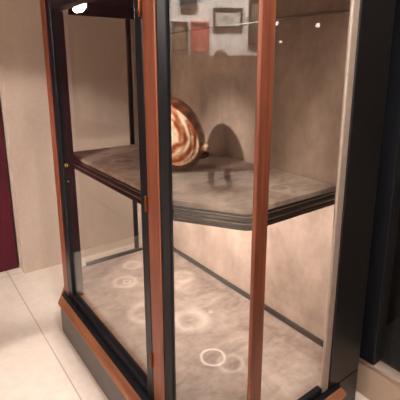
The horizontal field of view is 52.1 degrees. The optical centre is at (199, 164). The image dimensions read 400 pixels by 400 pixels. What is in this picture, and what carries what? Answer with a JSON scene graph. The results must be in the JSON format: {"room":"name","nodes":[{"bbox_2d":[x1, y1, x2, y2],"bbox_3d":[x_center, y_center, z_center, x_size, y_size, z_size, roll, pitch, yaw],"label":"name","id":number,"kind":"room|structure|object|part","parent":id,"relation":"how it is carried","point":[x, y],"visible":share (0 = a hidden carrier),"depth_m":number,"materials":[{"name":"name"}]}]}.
{"room":"museum","nodes":[
{"label":"museum","id":0,"kind":"room"},
{"bbox_2d":[0,0,133,273],"bbox_3d":[-1.227,-0.779,3.409,0.988,2.950,1.045,-10,16,-35],"label":"wall","id":1,"kind":"structure","parent":0,"point":[95,46],"depth_m":3.04,"materials":[{"name":"beige paint"}]},
{"bbox_2d":[0,244,368,399],"bbox_3d":[-0.907,1.532,0.261,6.100,0.100,7.400,-10,16,-35],"label":"floor","id":2,"kind":"structure","parent":0,"point":[38,361],"depth_m":2.28,"materials":[{"name":"tile"}]},
{"bbox_2d":[0,112,17,271],"bbox_3d":[-1.843,-0.251,2.581,1.078,2.296,0.040,-10,16,-35],"label":"partition panel","id":3,"kind":"object","parent":2,"relation":"on","point":[8,255],"visible":1,"depth_m":3.03,"materials":[{"name":"red paint"}]},
{"bbox_2d":[40,0,395,399],"bbox_3d":[-0.144,0.057,1.985,0.878,1.975,1.705,-10,16,-35],"label":"display case","id":4,"kind":"object","parent":2,"relation":"on","point":[244,276],"visible":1,"depth_m":1.79,"materials":[{"name":"brown wood"}]},
{"bbox_3d":[-0.763,-0.048,2.199,0.034,1.638,0.076,-10,16,-35],"label":"corner post","id":5,"kind":"part","parent":4,"relation":"part of","materials":[{"name":"brown wood"}]},
{"bbox_2d":[71,3,86,12],"bbox_3d":[-0.623,-0.824,2.106,0.085,0.084,0.080,-10,16,-35],"label":"spotlight","id":6,"kind":"object","parent":4,"relation":"hanging from","point":[80,8],"visible":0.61,"depth_m":2.10,"materials":[{"name":"white"}]},
{"bbox_3d":[-0.440,0.058,1.804,0.066,1.612,0.961,-10,16,-35],"label":"door","id":7,"kind":"part","parent":4,"relation":"part of","materials":[{"name":"black paint"}]},
{"bbox_3d":[-0.573,-0.907,2.425,0.422,0.070,0.026,-10,16,-35],"label":"rail","id":8,"kind":"part","parent":4,"relation":"part of","materials":[{"name":"black paint"}]},
{"bbox_3d":[-0.571,0.633,2.789,0.422,0.040,0.026,-10,16,-35],"label":"rail","id":9,"kind":"part","parent":4,"relation":"part of","materials":[{"name":"black paint"}]},
{"bbox_3d":[-0.129,-0.850,1.778,0.845,0.114,1.648,-10,16,-35],"label":"cornice","id":10,"kind":"part","parent":4,"relation":"part of","materials":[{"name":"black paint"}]},
{"bbox_3d":[-0.142,0.144,1.385,0.034,1.638,0.076,-10,16,-35],"label":"corner post","id":11,"kind":"part","parent":4,"relation":"part of","materials":[{"name":"brown wood"}]},
{"bbox_2d":[171,96,209,170],"bbox_3d":[-0.115,-0.145,1.924,0.278,0.350,0.288,-10,16,-35],"label":"decorative plate","id":12,"kind":"object","parent":4,"relation":"on","point":[189,146],"visible":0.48,"depth_m":1.83,"materials":[{"name":"brown ceramic"}]},
{"bbox_3d":[0.015,-0.075,1.889,0.054,0.054,0.052,5,14,20],"label":"knob","id":13,"kind":"part","parent":12,"relation":"part of","materials":[{"name":"brown ceramic"}]},
{"bbox_3d":[-0.186,0.813,2.126,0.691,0.005,1.641,-10,16,-35],"label":"sill","id":14,"kind":"part","parent":4,"relation":"part of","materials":[{"name":"black paint"}]},
{"bbox_3d":[-0.203,0.830,2.123,0.728,0.027,1.705,-10,16,-35],"label":"moulding","id":15,"kind":"part","parent":4,"relation":"part of","materials":[{"name":"brown wood"}]},
{"bbox_2d":[73,144,335,214],"bbox_3d":[-0.095,0.020,2.029,0.659,0.020,1.343,-10,16,-35],"label":"shelf","id":16,"kind":"object","parent":4,"relation":"attached to","point":[221,183],"depth_m":1.76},
{"bbox_3d":[-0.099,0.061,2.036,0.669,0.062,1.363,-10,16,-35],"label":"shelf moulding","id":17,"kind":"part","parent":4,"relation":"part of","materials":[{"name":"black wood"}]},
{"bbox_3d":[0.188,0.712,2.382,0.012,0.030,1.515,-10,16,-35],"label":"skirting","id":18,"kind":"part","parent":4,"relation":"part of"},
{"bbox_3d":[0.200,-0.052,2.211,0.020,1.597,1.515,-10,16,-35],"label":"panel","id":19,"kind":"part","parent":4,"relation":"part of","materials":[{"name":"clear glass"}]},
{"bbox_3d":[0.186,-0.699,2.049,0.012,0.008,1.495,-10,16,-35],"label":"hanging rail","id":20,"kind":"part","parent":4,"relation":"part of","materials":[{"name":"metal"}]},
{"bbox_3d":[0.175,0.176,1.248,0.057,1.638,0.034,-10,16,-35],"label":"corner post","id":21,"kind":"part","parent":4,"relation":"part of","materials":[{"name":"brown wood"}]},
{"bbox_3d":[0.342,0.932,1.548,0.349,0.026,0.026,-10,16,-35],"label":"rail","id":22,"kind":"part","parent":4,"relation":"part of","materials":[{"name":"black paint"}]},
{"bbox_2d":[169,0,399,371],"bbox_3d":[1.270,-0.312,1.421,0.590,2.950,7.300,-10,16,-35],"label":"wall","id":23,"kind":"structure","parent":0,"point":[390,356],"depth_m":2.07,"materials":[{"name":"paint"}]},
{"bbox_2d":[356,360,399,399],"bbox_3d":[1.974,1.365,0.348,0.045,0.178,4.165,-10,16,-35],"label":"baseboard","id":24,"kind":"structure","parent":23,"relation":"attached to","point":[372,384],"depth_m":1.86,"materials":[{"name":"beige paint"}]},
{"bbox_2d":[359,0,399,364],"bbox_3d":[0.766,-0.086,1.672,0.070,2.003,0.130,-10,16,-35],"label":"trim","id":25,"kind":"structure","parent":23,"relation":"attached to","point":[387,201],"depth_m":1.70,"materials":[{"name":"black paint"}]},
{"bbox_2d":[359,357,399,383],"bbox_3d":[1.970,1.270,0.322,0.055,0.015,4.165,-10,16,-35],"label":"trim","id":26,"kind":"structure","parent":23,"relation":"attached to","point":[383,368],"depth_m":1.81,"materials":[{"name":"beige paint"}]}
]}

